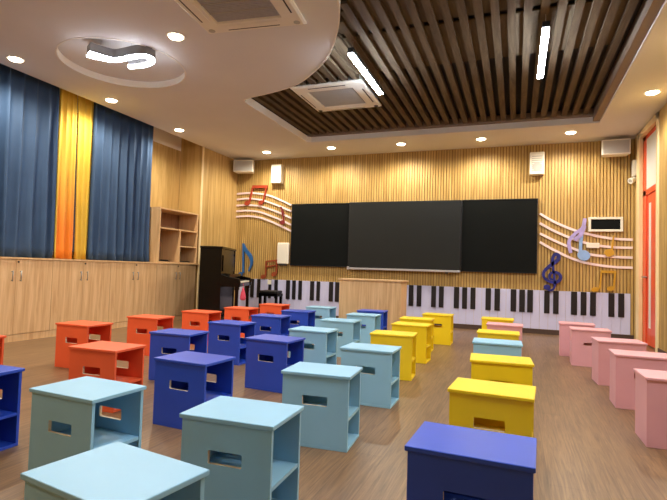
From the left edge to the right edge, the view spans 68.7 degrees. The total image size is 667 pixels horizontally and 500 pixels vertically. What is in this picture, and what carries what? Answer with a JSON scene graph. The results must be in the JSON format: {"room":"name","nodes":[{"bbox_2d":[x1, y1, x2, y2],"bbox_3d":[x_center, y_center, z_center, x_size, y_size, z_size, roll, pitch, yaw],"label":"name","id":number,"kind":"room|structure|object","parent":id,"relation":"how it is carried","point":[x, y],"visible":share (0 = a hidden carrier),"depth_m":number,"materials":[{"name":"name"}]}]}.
{"room":"music room","nodes":[
{"label":"music room","id":0,"kind":"room"},
{"bbox_2d":[0,89,181,261],"bbox_3d":[-4.474,-0.679,4.697,0.150,3.300,9.000,1,-2,20],"label":"wall","id":1,"kind":"structure","parent":0,"point":[166,152],"depth_m":8.54,"materials":[{"name":"brown wood"}]},
{"bbox_2d":[52,122,76,255],"bbox_3d":[-3.886,-0.848,6.249,0.060,1.800,2.900,1,-2,20],"label":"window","id":2,"kind":"structure","parent":1,"relation":"in","point":[58,122],"depth_m":6.88,"materials":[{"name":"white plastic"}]},
{"bbox_2d":[58,38,183,81],"bbox_3d":[-2.258,-2.095,5.269,1.264,0.070,1.264,1,-2,20],"label":"ceiling","id":3,"kind":"structure","parent":0,"point":[164,68],"depth_m":5.41,"materials":[{"name":"paint"}]},
{"bbox_2d":[87,42,155,68],"bbox_3d":[-2.120,-1.984,4.929,0.665,0.170,0.342,2,-2,-3],"label":"ceiling lamp","id":4,"kind":"object","parent":3,"relation":"hanging from","point":[138,56],"visible":1,"depth_m":4.84,"materials":[{"name":"white"}]},
{"bbox_2d":[87,51,154,68],"bbox_3d":[-2.123,-1.909,4.926,0.660,0.020,0.337,2,-2,-3],"label":"diffuser","id":5,"kind":"object","parent":4,"relation":"attached to","point":[98,55],"depth_m":4.85,"materials":[{"name":"white"}]},
{"bbox_2d":[179,138,237,308],"bbox_3d":[-2.395,-0.425,9.355,0.490,3.300,1.194,1,-2,20],"label":"wall","id":6,"kind":"structure","parent":0,"point":[191,153],"depth_m":8.97,"materials":[{"name":"brown wood"}]},
{"bbox_2d":[196,147,204,308],"bbox_3d":[-2.379,-0.326,8.704,0.026,3.050,0.028,1,-2,20],"label":"trim","id":7,"kind":"structure","parent":6,"relation":"attached to","point":[203,148],"depth_m":8.70,"materials":[{"name":"brown wood"}]},
{"bbox_2d":[0,0,666,160],"bbox_3d":[-0.410,-2.082,3.943,6.970,0.190,10.090,1,-2,20],"label":"ceiling","id":8,"kind":"structure","parent":0,"point":[225,69],"depth_m":5.21,"materials":[{"name":"paint"}]},
{"bbox_2d":[6,55,24,62],"bbox_3d":[-3.371,-2.019,5.178,0.176,0.014,0.176,1,-2,20],"label":"recessed light","id":9,"kind":"object","parent":8,"relation":"in","point":[17,59],"visible":1,"depth_m":5.16,"materials":[{"name":"beige"}]},
{"bbox_2d":[55,37,185,87],"bbox_3d":[-2.260,-2.038,5.267,1.290,0.104,1.290,1,-2,20],"label":"trim","id":10,"kind":"structure","parent":8,"relation":"attached to","point":[139,84],"depth_m":5.70,"materials":[{"name":"white paint"}]},
{"bbox_2d":[166,32,185,40],"bbox_3d":[-1.470,-1.987,4.553,0.176,0.014,0.176,1,-2,20],"label":"recessed light","id":11,"kind":"object","parent":8,"relation":"in","point":[175,36],"visible":1,"depth_m":4.53,"materials":[{"name":"beige"}]},
{"bbox_2d":[174,0,306,33],"bbox_3d":[-0.797,-2.013,3.881,0.930,0.094,0.930,1,-2,14],"label":"air conditioner","id":12,"kind":"object","parent":8,"relation":"attached to","point":[215,16],"visible":1,"depth_m":4.07,"materials":[{"name":"white plastic"}]},
{"bbox_2d":[197,0,279,21],"bbox_3d":[-0.798,-1.981,3.880,0.570,0.019,0.570,1,-2,15],"label":"grille","id":13,"kind":"object","parent":12,"relation":"attached to","point":[216,10],"depth_m":4.01,"materials":[{"name":"grey plastic"}]},
{"bbox_2d":[244,0,339,141],"bbox_3d":[-0.581,-2.008,4.740,1.388,0.104,6.968,2,-2,5],"label":"trim","id":14,"kind":"structure","parent":8,"relation":"attached to","point":[249,101],"depth_m":6.74,"materials":[{"name":"white paint"}]},
{"bbox_2d":[290,74,381,111],"bbox_3d":[0.057,-2.020,6.293,0.920,0.144,0.920,1,-2,20],"label":"air conditioner","id":15,"kind":"object","parent":8,"relation":"attached to","point":[349,94],"visible":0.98,"depth_m":6.19,"materials":[{"name":"white plastic"}]},
{"bbox_2d":[309,88,364,106],"bbox_3d":[0.055,-1.963,6.291,0.570,0.019,0.570,1,-2,20],"label":"grille","id":16,"kind":"object","parent":15,"relation":"attached to","point":[342,97],"depth_m":6.29,"materials":[{"name":"grey plastic"}]},
{"bbox_2d":[348,47,382,94],"bbox_3d":[0.364,-1.995,5.247,0.060,0.270,1.132,1,-2,20],"label":"linear pendant","id":17,"kind":"object","parent":8,"relation":"hanging from","point":[352,53],"visible":0.94,"depth_m":5.12,"materials":[{"name":"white plastic"}]},
{"bbox_2d":[253,0,638,134],"bbox_3d":[0.283,-2.110,4.087,4.191,0.080,7.200,1,-2,20],"label":"ceiling panel","id":18,"kind":"object","parent":8,"relation":"in","point":[581,24],"depth_m":5.01,"materials":[{"name":"brown wood"}]},
{"bbox_2d":[307,0,664,136],"bbox_3d":[0.350,-2.064,4.067,4.348,0.170,7.255,1,-2,20],"label":"trim","id":19,"kind":"structure","parent":8,"relation":"attached to","point":[648,11],"depth_m":5.72,"materials":[{"name":"wood"}]},
{"bbox_2d":[537,20,549,78],"bbox_3d":[1.989,-1.970,4.639,0.060,0.270,1.112,1,-2,20],"label":"linear pendant","id":20,"kind":"object","parent":8,"relation":"hanging from","point":[545,24],"visible":0.98,"depth_m":4.46,"materials":[{"name":"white plastic"}]},
{"bbox_2d":[0,318,666,499],"bbox_3d":[-0.646,1.108,3.886,7.840,0.100,10.330,1,-2,20],"label":"floor","id":21,"kind":"structure","parent":0,"point":[589,448],"depth_m":2.80,"materials":[{"name":"laminate"}]},
{"bbox_2d":[0,335,5,389],"bbox_3d":[-2.558,0.789,3.402,0.378,0.380,0.281,1,-2,20],"label":"stool","id":22,"kind":"object","parent":21,"relation":"on","point":[2,337],"visible":0.7,"depth_m":3.46,"materials":[{"name":"orange paint"}]},
{"bbox_2d":[0,365,24,450],"bbox_3d":[-1.775,0.771,2.372,0.378,0.380,0.281,1,-2,20],"label":"stool","id":23,"kind":"object","parent":21,"relation":"on","point":[10,376],"visible":1,"depth_m":2.43,"materials":[{"name":"blue paint"}]},
{"bbox_2d":[0,410,16,419],"bbox_3d":[-1.770,0.804,2.368,0.343,0.014,0.234,1,-2,20],"label":"shelf","id":24,"kind":"object","parent":23,"relation":"attached to","point":[4,414],"depth_m":2.41,"materials":[{"name":"blue paint"}]},
{"bbox_2d":[0,259,52,342],"bbox_3d":[-3.799,0.565,5.572,0.498,0.929,0.926,1,-2,20],"label":"base cabinet","id":25,"kind":"object","parent":21,"relation":"on","point":[25,285],"visible":0.99,"depth_m":5.61,"materials":[{"name":"brown wood"}]},
{"bbox_2d":[48,260,110,336],"bbox_3d":[-3.478,0.610,6.433,0.498,0.929,0.906,1,-2,20],"label":"base cabinet","id":26,"kind":"object","parent":21,"relation":"on","point":[80,290],"visible":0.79,"depth_m":6.31,"materials":[{"name":"brown wood"}]},
{"bbox_2d":[55,320,112,367],"bbox_3d":[-2.218,0.837,4.334,0.378,0.380,0.281,1,-2,21],"label":"stool","id":27,"kind":"object","parent":21,"relation":"on","point":[70,333],"visible":0.65,"depth_m":4.25,"materials":[{"name":"orange paint"}]},
{"bbox_2d":[28,376,146,470],"bbox_3d":[-1.062,0.782,2.104,0.378,0.380,0.282,1,-3,24],"label":"stool","id":28,"kind":"object","parent":21,"relation":"on","point":[67,419],"visible":0.73,"depth_m":2.04,"materials":[{"name":"blue paint"}]},
{"bbox_2d":[59,426,138,448],"bbox_3d":[-1.057,0.815,2.100,0.343,0.014,0.234,1,-3,24],"label":"shelf","id":29,"kind":"object","parent":28,"relation":"attached to","point":[103,435],"depth_m":2.14,"materials":[{"name":"blue paint"}]},
{"bbox_2d":[68,341,146,412],"bbox_3d":[-1.476,0.813,3.178,0.378,0.380,0.281,1,-2,19],"label":"stool","id":30,"kind":"object","parent":21,"relation":"on","point":[98,359],"visible":0.66,"depth_m":3.10,"materials":[{"name":"orange paint"}]},
{"bbox_2d":[94,373,141,382],"bbox_3d":[-1.471,0.846,3.174,0.343,0.014,0.234,1,-2,18],"label":"shelf","id":31,"kind":"object","parent":30,"relation":"attached to","point":[122,377],"depth_m":3.24,"materials":[{"name":"orange paint"}]},
{"bbox_2d":[20,441,209,499],"bbox_3d":[-0.567,0.763,1.257,0.378,0.380,0.281,0,-3,30],"label":"stool","id":32,"kind":"object","parent":21,"relation":"on","point":[117,470],"visible":1,"depth_m":1.24,"materials":[{"name":"blue paint"}]},
{"bbox_2d":[108,262,156,328],"bbox_3d":[-3.157,0.654,7.294,0.498,0.929,0.926,1,-2,20],"label":"base cabinet","id":33,"kind":"object","parent":21,"relation":"on","point":[132,291],"visible":0.69,"depth_m":7.15,"materials":[{"name":"brown wood"}]},
{"bbox_2d":[127,314,174,355],"bbox_3d":[-1.899,0.877,5.056,0.378,0.380,0.281,1,-2,19],"label":"stool","id":34,"kind":"object","parent":21,"relation":"on","point":[139,327],"visible":0.6,"depth_m":4.96,"materials":[{"name":"orange paint"}]},
{"bbox_2d":[155,264,195,320],"bbox_3d":[-2.820,0.702,8.197,0.498,0.929,0.996,1,-2,20],"label":"base cabinet","id":35,"kind":"object","parent":21,"relation":"on","point":[175,283],"visible":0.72,"depth_m":8.07,"materials":[{"name":"brown wood"}]},
{"bbox_2d":[148,328,208,379],"bbox_3d":[-1.257,0.852,3.964,0.378,0.380,0.281,1,-2,18],"label":"stool","id":36,"kind":"object","parent":21,"relation":"on","point":[163,342],"visible":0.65,"depth_m":3.88,"materials":[{"name":"blue paint"}]},
{"bbox_2d":[153,351,235,429],"bbox_3d":[-0.819,0.821,2.867,0.378,0.380,0.282,1,-3,24],"label":"stool","id":37,"kind":"object","parent":21,"relation":"on","point":[181,385],"visible":0.82,"depth_m":2.79,"materials":[{"name":"blue paint"}]},
{"bbox_2d":[179,387,230,401],"bbox_3d":[-0.814,0.854,2.863,0.343,0.014,0.234,1,-3,24],"label":"shelf","id":38,"kind":"object","parent":37,"relation":"attached to","point":[211,392],"depth_m":2.88,"materials":[{"name":"blue paint"}]},
{"bbox_2d":[181,309,221,345],"bbox_3d":[-1.576,0.918,5.819,0.378,0.380,0.281,1,-2,20],"label":"stool","id":39,"kind":"object","parent":21,"relation":"on","point":[195,319],"visible":0.59,"depth_m":5.72,"materials":[{"name":"orange paint"}]},
{"bbox_2d":[198,246,251,321],"bbox_3d":[-1.802,0.582,8.257,0.656,1.235,1.156,2,-2,0],"label":"upright piano","id":40,"kind":"object","parent":21,"relation":"on","point":[218,280],"visible":0.8,"depth_m":7.70,"materials":[{"name":"black paint"}]},
{"bbox_2d":[208,320,256,364],"bbox_3d":[-0.992,0.892,4.755,0.378,0.380,0.282,1,-3,24],"label":"stool","id":41,"kind":"object","parent":21,"relation":"on","point":[224,338],"visible":0.68,"depth_m":4.66,"materials":[{"name":"blue paint"}]},
{"bbox_2d":[179,396,303,499],"bbox_3d":[-0.344,0.793,1.841,0.378,0.380,0.281,1,-2,19],"label":"stool","id":42,"kind":"object","parent":21,"relation":"on","point":[250,448],"visible":0.97,"depth_m":1.75,"materials":[{"name":"blue paint"}]},
{"bbox_2d":[210,452,297,490],"bbox_3d":[-0.339,0.826,1.837,0.343,0.014,0.234,1,-2,19],"label":"shelf","id":43,"kind":"object","parent":42,"relation":"attached to","point":[283,466],"depth_m":1.79,"materials":[{"name":"blue paint"}]},
{"bbox_2d":[224,306,258,337],"bbox_3d":[-1.230,0.956,6.502,0.378,0.380,0.281,1,-2,20],"label":"stool","id":44,"kind":"object","parent":21,"relation":"on","point":[239,313],"visible":0.5,"depth_m":6.41,"materials":[{"name":"orange paint"}]},
{"bbox_2d":[258,290,282,314],"bbox_3d":[-1.162,0.997,8.984,0.370,0.505,0.260,1,-2,18],"label":"piano bench","id":45,"kind":"object","parent":21,"relation":"on","point":[272,293],"visible":0.62,"depth_m":8.91,"materials":[{"name":"black paint"}]},
{"bbox_2d":[259,290,281,293],"bbox_3d":[-1.155,0.769,8.993,0.360,0.049,0.250,1,-2,18],"label":"cushion","id":46,"kind":"object","parent":45,"relation":"on","point":[261,291],"depth_m":8.90,"materials":[{"name":"black leather"}]},
{"bbox_2d":[251,313,290,335],"bbox_3d":[-0.715,0.933,5.559,0.378,0.380,0.281,1,-2,19],"label":"stool","id":47,"kind":"object","parent":21,"relation":"on","point":[275,324],"visible":0.57,"depth_m":5.46,"materials":[{"name":"blue paint"}]},
{"bbox_2d":[259,303,289,314],"bbox_3d":[-0.882,0.999,7.283,0.378,0.380,0.281,1,-3,22],"label":"stool","id":48,"kind":"object","parent":21,"relation":"on","point":[267,308],"visible":0.43,"depth_m":7.19,"materials":[{"name":"orange paint"}]},
{"bbox_2d":[245,334,305,392],"bbox_3d":[-0.454,0.869,3.774,0.378,0.380,0.281,1,-3,26],"label":"stool","id":49,"kind":"object","parent":21,"relation":"on","point":[266,354],"visible":0.84,"depth_m":3.68,"materials":[{"name":"blue paint"}]},
{"bbox_2d":[281,309,315,327],"bbox_3d":[-0.455,0.972,6.301,0.378,0.380,0.281,1,-2,19],"label":"stool","id":50,"kind":"object","parent":21,"relation":"on","point":[305,317],"visible":0.56,"depth_m":6.19,"materials":[{"name":"blue paint"}]},
{"bbox_2d":[288,326,338,364],"bbox_3d":[-0.183,0.903,4.412,0.378,0.380,0.281,1,-3,22],"label":"stool","id":51,"kind":"object","parent":21,"relation":"on","point":[324,349],"visible":0.59,"depth_m":4.30,"materials":[{"name":"blue paint"}]},
{"bbox_2d":[305,306,336,326],"bbox_3d":[-0.182,1.010,7.051,0.378,0.380,0.282,1,-2,21],"label":"stool","id":52,"kind":"object","parent":21,"relation":"on","point":[325,312],"visible":0.5,"depth_m":6.93,"materials":[{"name":"blue paint"}]},
{"bbox_2d":[281,362,362,452],"bbox_3d":[-0.062,0.835,2.644,0.378,0.380,0.282,1,-2,17],"label":"stool","id":53,"kind":"object","parent":21,"relation":"on","point":[329,394],"visible":0.86,"depth_m":2.52,"materials":[{"name":"blue paint"}]},
{"bbox_2d":[303,401,358,420],"bbox_3d":[-0.057,0.868,2.641,0.343,0.014,0.234,1,-2,17],"label":"shelf","id":54,"kind":"object","parent":53,"relation":"attached to","point":[353,407],"depth_m":2.52,"materials":[{"name":"blue paint"}]},
{"bbox_2d":[320,318,361,356],"bbox_3d":[0.079,0.947,5.296,0.378,0.380,0.281,1,-3,21],"label":"stool","id":55,"kind":"object","parent":21,"relation":"on","point":[351,328],"visible":0.58,"depth_m":5.17,"materials":[{"name":"blue paint"}]},
{"bbox_2d":[346,312,381,343],"bbox_3d":[0.374,0.988,6.072,0.378,0.380,0.281,1,-2,21],"label":"stool","id":56,"kind":"object","parent":21,"relation":"on","point":[372,322],"visible":0.58,"depth_m":5.94,"materials":[{"name":"blue paint"}]},
{"bbox_2d":[340,342,401,408],"bbox_3d":[0.263,0.878,3.461,0.378,0.380,0.281,1,-2,20],"label":"stool","id":57,"kind":"object","parent":21,"relation":"on","point":[380,374],"visible":0.73,"depth_m":3.33,"materials":[{"name":"blue paint"}]},
{"bbox_2d":[357,309,387,329],"bbox_3d":[0.532,1.018,6.692,0.378,0.380,0.281,1,-2,19],"label":"stool","id":58,"kind":"object","parent":21,"relation":"on","point":[383,326],"visible":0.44,"depth_m":6.62,"materials":[{"name":"blue paint"}]},
{"bbox_2d":[338,278,408,330],"bbox_3d":[0.599,0.843,7.432,1.000,0.793,0.450,1,-2,20],"label":"desk","id":59,"kind":"object","parent":21,"relation":"on","point":[375,294],"visible":0.78,"depth_m":7.24,"materials":[{"name":"brown wood"}]},
{"bbox_2d":[370,330,417,380],"bbox_3d":[0.529,0.920,4.308,0.378,0.380,0.281,1,-2,17],"label":"stool","id":60,"kind":"object","parent":21,"relation":"on","point":[407,340],"visible":0.62,"depth_m":4.17,"materials":[{"name":"yellow paint"}]},
{"bbox_2d":[391,321,432,363],"bbox_3d":[0.818,0.962,5.115,0.378,0.380,0.281,1,-3,22],"label":"stool","id":61,"kind":"object","parent":21,"relation":"on","point":[423,338],"visible":0.67,"depth_m":4.98,"materials":[{"name":"yellow paint"}]},
{"bbox_2d":[399,316,434,351],"bbox_3d":[0.985,0.994,5.770,0.378,0.380,0.281,1,-2,19],"label":"stool","id":62,"kind":"object","parent":21,"relation":"on","point":[404,318],"visible":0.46,"depth_m":5.71,"materials":[{"name":"yellow paint"}]},
{"bbox_2d":[422,312,453,344],"bbox_3d":[1.376,1.033,6.426,0.378,0.380,0.281,1,-2,21],"label":"stool","id":63,"kind":"object","parent":21,"relation":"on","point":[443,335],"visible":0.7,"depth_m":6.29,"materials":[{"name":"yellow paint"}]},
{"bbox_2d":[404,421,536,499],"bbox_3d":[0.443,0.806,1.562,0.378,0.380,0.281,1,-3,23],"label":"stool","id":64,"kind":"object","parent":21,"relation":"on","point":[445,462],"visible":1,"depth_m":1.48,"materials":[{"name":"blue paint"}]},
{"bbox_2d":[444,491,486,499],"bbox_3d":[0.447,0.839,1.559,0.343,0.014,0.234,1,-3,23],"label":"shelf","id":65,"kind":"object","parent":64,"relation":"attached to","point":[447,495],"depth_m":1.65,"materials":[{"name":"blue paint"}]},
{"bbox_2d":[447,377,535,436],"bbox_3d":[0.756,0.847,2.328,0.378,0.380,0.281,1,-3,24],"label":"stool","id":66,"kind":"object","parent":21,"relation":"on","point":[508,408],"visible":0.59,"depth_m":2.24,"materials":[{"name":"yellow paint"}]},
{"bbox_2d":[474,423,532,436],"bbox_3d":[0.761,0.880,2.324,0.343,0.014,0.234,1,-3,24],"label":"shelf","id":67,"kind":"object","parent":66,"relation":"attached to","point":[494,426],"depth_m":2.42,"materials":[{"name":"yellow paint"}]},
{"bbox_2d":[472,337,522,356],"bbox_3d":[1.325,0.931,3.960,0.378,0.380,0.281,1,-2,19],"label":"stool","id":68,"kind":"object","parent":21,"relation":"on","point":[480,345],"visible":0.41,"depth_m":3.86,"materials":[{"name":"blue paint"}]},
{"bbox_2d":[481,317,513,328],"bbox_3d":[2.033,1.038,6.056,0.378,0.380,0.282,1,-2,20],"label":"stool","id":69,"kind":"object","parent":21,"relation":"on","point":[485,320],"visible":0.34,"depth_m":5.98,"materials":[{"name":"yellow paint"}]},
{"bbox_2d":[477,329,519,340],"bbox_3d":[1.560,0.965,4.628,0.378,0.380,0.281,1,-2,20],"label":"stool","id":70,"kind":"object","parent":21,"relation":"on","point":[482,333],"visible":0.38,"depth_m":4.53,"materials":[{"name":"yellow paint"}]},
{"bbox_2d":[470,353,533,385],"bbox_3d":[1.074,0.890,3.143,0.378,0.380,0.281,1,-2,17],"label":"stool","id":71,"kind":"object","parent":21,"relation":"on","point":[488,367],"visible":0.47,"depth_m":3.04,"materials":[{"name":"yellow paint"}]},
{"bbox_2d":[486,322,522,356],"bbox_3d":[1.890,1.006,5.392,0.378,0.380,0.281,1,-2,21],"label":"stool","id":72,"kind":"object","parent":21,"relation":"on","point":[490,325],"visible":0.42,"depth_m":5.29,"materials":[{"name":"pink paint"}]},
{"bbox_2d":[558,321,594,356],"bbox_3d":[2.856,1.050,5.745,0.378,0.380,0.281,1,-3,24],"label":"stool","id":73,"kind":"object","parent":21,"relation":"on","point":[564,330],"visible":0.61,"depth_m":5.67,"materials":[{"name":"pink paint"}]},
{"bbox_2d":[569,326,611,366],"bbox_3d":[2.702,1.021,5.152,0.378,0.380,0.281,1,-3,22],"label":"stool","id":74,"kind":"object","parent":21,"relation":"on","point":[580,351],"visible":0.74,"depth_m":5.06,"materials":[{"name":"pink paint"}]},
{"bbox_2d":[591,337,647,385],"bbox_3d":[2.489,0.979,4.271,0.378,0.380,0.281,1,-2,17],"label":"stool","id":75,"kind":"object","parent":21,"relation":"on","point":[600,345],"visible":0.61,"depth_m":4.19,"materials":[{"name":"pink paint"}]},
{"bbox_2d":[608,349,666,409],"bbox_3d":[2.222,0.941,3.529,0.378,0.380,0.281,1,-3,21],"label":"stool","id":76,"kind":"object","parent":21,"relation":"on","point":[622,362],"visible":0.73,"depth_m":3.45,"materials":[{"name":"pink paint"}]},
{"bbox_2d":[633,368,666,449],"bbox_3d":[1.936,0.900,2.747,0.378,0.380,0.281,1,-2,20],"label":"stool","id":77,"kind":"object","parent":21,"relation":"on","point":[650,385],"visible":1,"depth_m":2.68,"materials":[{"name":"pink paint"}]},
{"bbox_3d":[-4.751,0.432,3.022,0.497,0.929,0.896,1,-2,20],"label":"cabinet","id":78,"kind":"object","parent":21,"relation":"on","visible":0},
{"bbox_2d":[0,257,198,264],"bbox_3d":[-3.766,0.094,5.691,0.502,0.020,6.550,1,-2,20],"label":"countertop","id":79,"kind":"structure","parent":78,"relation":"on","point":[0,257],"depth_m":6.46,"materials":[{"name":"brown wood"}]},
{"bbox_2d":[134,207,197,263],"bbox_3d":[-2.799,-0.223,8.253,0.470,0.880,0.990,1,-2,20],"label":"open shelf","id":80,"kind":"object","parent":79,"relation":"on","point":[173,234],"visible":0.75,"depth_m":8.29,"materials":[{"name":"brown wood"}]},
{"bbox_2d":[234,139,634,334],"bbox_3d":[1.185,-0.392,8.720,7.840,3.400,0.150,1,-2,20],"label":"wall","id":81,"kind":"structure","parent":0,"point":[577,183],"depth_m":8.23,"materials":[{"name":"brown wood"}]},
{"bbox_2d":[233,160,254,173],"bbox_3d":[-1.734,-1.628,9.630,0.397,0.235,0.336,2,-2,6],"label":"speaker","id":82,"kind":"object","parent":81,"relation":"attached to","point":[239,166],"visible":1,"depth_m":9.47},
{"bbox_2d":[234,161,251,170],"bbox_3d":[-1.752,-1.635,9.467,0.360,0.195,0.008,1,-2,6],"label":"grille","id":83,"kind":"object","parent":82,"relation":"attached to","point":[238,165],"depth_m":9.46,"materials":[{"name":"grey plastic"}]},
{"bbox_2d":[238,243,252,275],"bbox_3d":[-1.728,0.193,9.668,0.315,0.648,0.052,1,-2,20],"label":"note","id":84,"kind":"object","parent":81,"relation":"attached to","point":[244,249],"visible":0.91,"depth_m":9.65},
{"bbox_2d":[244,185,267,205],"bbox_3d":[-1.529,-1.083,9.659,0.505,0.403,0.053,1,-2,20],"label":"note","id":85,"kind":"object","parent":81,"relation":"attached to","point":[260,202],"visible":1,"depth_m":9.61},
{"bbox_2d":[236,192,291,231],"bbox_3d":[-1.387,-0.751,9.607,1.275,0.796,0.020,1,-2,20],"label":"staff","id":86,"kind":"object","parent":81,"relation":"attached to","point":[242,192],"visible":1,"depth_m":9.58,"materials":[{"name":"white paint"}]},
{"bbox_2d":[261,259,277,278],"bbox_3d":[-1.245,0.371,9.477,0.345,0.383,0.054,1,-2,20],"label":"note","id":87,"kind":"object","parent":81,"relation":"attached to","point":[263,276],"visible":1,"depth_m":9.46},
{"bbox_2d":[271,164,283,183],"bbox_3d":[-1.090,-1.472,9.473,0.215,0.360,0.137,1,-2,20],"label":"wall speaker","id":88,"kind":"object","parent":81,"relation":"attached to","point":[277,170],"visible":1,"depth_m":9.42,"materials":[{"name":"white plastic"}]},
{"bbox_2d":[277,243,289,265],"bbox_3d":[-0.969,0.080,9.391,0.250,0.440,0.050,1,-2,20],"label":"speaker","id":89,"kind":"object","parent":81,"relation":"attached to","point":[282,248],"visible":1,"depth_m":9.37,"materials":[{"name":"white plastic"}]},
{"bbox_2d":[290,203,349,266],"bbox_3d":[-0.257,-0.283,9.148,1.173,1.180,0.045,1,-2,20],"label":"blackboard","id":90,"kind":"object","parent":81,"relation":"attached to","point":[319,231],"visible":0.93,"depth_m":9.13,"materials":[{"name":"black plastic"}]},
{"bbox_2d":[347,200,461,273],"bbox_3d":[1.212,-0.232,8.565,2.001,1.250,0.104,1,-2,20],"label":"wall screen","id":91,"kind":"object","parent":81,"relation":"attached to","point":[425,236],"visible":1,"depth_m":8.52,"materials":[{"name":"black plastic"}]},
{"bbox_2d":[238,279,629,334],"bbox_3d":[1.273,0.917,8.523,6.801,0.615,0.029,1,-2,20],"label":"mural","id":92,"kind":"object","parent":81,"relation":"attached to","point":[611,311],"visible":0.78,"depth_m":8.03},
{"bbox_2d":[320,316,633,338],"bbox_3d":[1.244,1.267,8.533,6.950,0.075,0.026,1,-2,20],"label":"baseboard","id":93,"kind":"structure","parent":81,"relation":"attached to","point":[460,326],"depth_m":7.78,"materials":[{"name":"wood"}]},
{"bbox_2d":[461,198,537,273],"bbox_3d":[2.716,-0.233,8.036,1.188,1.210,0.045,1,-2,20],"label":"blackboard","id":94,"kind":"object","parent":81,"relation":"attached to","point":[498,235],"visible":1,"depth_m":8.01,"materials":[{"name":"black plastic"}]},
{"bbox_2d":[530,152,544,175],"bbox_3d":[3.269,-1.385,7.842,0.215,0.360,0.137,1,-2,20],"label":"wall speaker","id":95,"kind":"object","parent":81,"relation":"attached to","point":[536,158],"visible":1,"depth_m":7.79,"materials":[{"name":"white plastic"}]},
{"bbox_2d":[532,155,542,170],"bbox_3d":[3.247,-1.381,7.784,0.155,0.246,0.004,1,-2,20],"label":"grille","id":96,"kind":"object","parent":95,"relation":"attached to","point":[537,160],"depth_m":7.78,"materials":[{"name":"grey plastic"}]},
{"bbox_2d":[542,252,561,290],"bbox_3d":[3.455,0.346,7.719,0.292,0.614,0.065,1,-2,20],"label":"treble clef","id":97,"kind":"object","parent":81,"relation":"attached to","point":[553,262],"visible":1,"depth_m":7.69,"materials":[{"name":"plastic"}]},
{"bbox_2d":[567,218,589,260],"bbox_3d":[3.821,-0.166,7.613,0.325,0.660,0.059,1,-2,20],"label":"note","id":98,"kind":"object","parent":81,"relation":"attached to","point":[583,255],"visible":1,"depth_m":7.58,"materials":[{"name":"plastic"}]},
{"bbox_2d":[539,213,632,268],"bbox_3d":[3.906,-0.158,7.601,1.309,0.868,0.020,1,-2,20],"label":"staff","id":99,"kind":"object","parent":81,"relation":"attached to","point":[541,214],"visible":1,"depth_m":7.58,"materials":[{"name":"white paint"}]},
{"bbox_2d":[591,270,615,291],"bbox_3d":[4.129,0.478,7.467,0.335,0.333,0.053,1,-2,20],"label":"note","id":100,"kind":"object","parent":81,"relation":"attached to","point":[610,288],"visible":1,"depth_m":7.44,"materials":[{"name":"gold metal"}]},
{"bbox_2d":[588,217,622,231],"bbox_3d":[4.176,-0.393,7.497,0.470,0.225,0.050,1,-2,20],"label":"digital clock","id":101,"kind":"object","parent":81,"relation":"attached to","point":[595,224],"visible":1,"depth_m":7.48,"materials":[{"name":"white plastic"}]},
{"bbox_2d":[602,138,630,156],"bbox_3d":[4.263,-1.533,7.399,0.382,0.230,0.287,1,-3,22],"label":"speaker","id":102,"kind":"object","parent":81,"relation":"attached to","point":[613,147],"visible":1,"depth_m":7.27},
{"bbox_2d":[633,103,666,351],"bbox_3d":[2.915,-0.589,2.574,0.300,3.400,10.195,1,-2,20],"label":"wall","id":103,"kind":"structure","parent":0,"point":[663,112],"depth_m":5.98,"materials":[{"name":"brown wood"}]},
{"bbox_2d":[628,160,636,183],"bbox_3d":[4.494,-1.168,7.318,0.150,0.362,0.107,3,-3,-26],"label":"security camera","id":104,"kind":"object","parent":103,"relation":"attached to","point":[634,162],"visible":0.91,"depth_m":7.28,"materials":[{"name":"white plastic"}]},
{"bbox_2d":[636,112,658,351],"bbox_3d":[4.271,-0.202,6.632,0.050,3.040,1.145,1,-2,20],"label":"trim","id":105,"kind":"structure","parent":103,"relation":"attached to","point":[654,121],"depth_m":6.98,"materials":[{"name":"brown wood"}]},
{"bbox_2d":[641,126,655,347],"bbox_3d":[4.303,-0.163,6.572,0.128,2.960,0.910,1,-2,20],"label":"door","id":106,"kind":"structure","parent":103,"relation":"in","point":[649,165],"depth_m":6.73,"materials":[{"name":"wood"}]},
{"bbox_2d":[648,202,650,328],"bbox_3d":[4.348,0.209,6.702,0.006,1.750,0.160,1,-2,20],"label":"glass light","id":107,"kind":"object","parent":106,"relation":"attached to","point":[649,203],"depth_m":6.72,"materials":[{"name":"glass"}]},
{"bbox_3d":[-4.192,-2.373,4.680,0.641,0.100,9.000,1,-2,20],"label":"ceiling","id":108,"kind":"structure","parent":0,"visible":0},
{"bbox_3d":[-3.863,-2.266,5.166,0.032,0.054,7.750,1,-2,20],"label":"rail","id":109,"kind":"object","parent":108,"relation":"attached to","visible":0},
{"bbox_2d":[0,63,59,257],"bbox_3d":[-4.079,-1.117,4.638,0.208,2.286,3.299,1,-2,21],"label":"curtain","id":110,"kind":"object","parent":109,"relation":"hanging from","point":[29,105],"visible":0.9,"depth_m":5.81,"materials":[{"name":"blue fabric"}]},
{"bbox_2d":[54,88,77,258],"bbox_3d":[-3.457,-1.030,6.319,0.112,2.285,0.313,1,-2,8],"label":"curtain","id":111,"kind":"object","parent":109,"relation":"hanging from","point":[67,127],"visible":0.94,"depth_m":6.33,"materials":[{"name":"fabric"}]},
{"bbox_2d":[73,95,93,259],"bbox_3d":[-3.360,-1.017,6.553,0.092,2.285,0.292,1,-2,15],"label":"curtain","id":112,"kind":"object","parent":109,"relation":"hanging from","point":[85,106],"visible":0.94,"depth_m":6.55,"materials":[{"name":"fabric"}]},
{"bbox_2d":[86,102,153,261],"bbox_3d":[-3.116,-0.983,7.213,0.161,2.285,1.183,1,-2,20],"label":"curtain","id":113,"kind":"object","parent":109,"relation":"hanging from","point":[122,144],"visible":0.94,"depth_m":7.17,"materials":[{"name":"blue fabric"}]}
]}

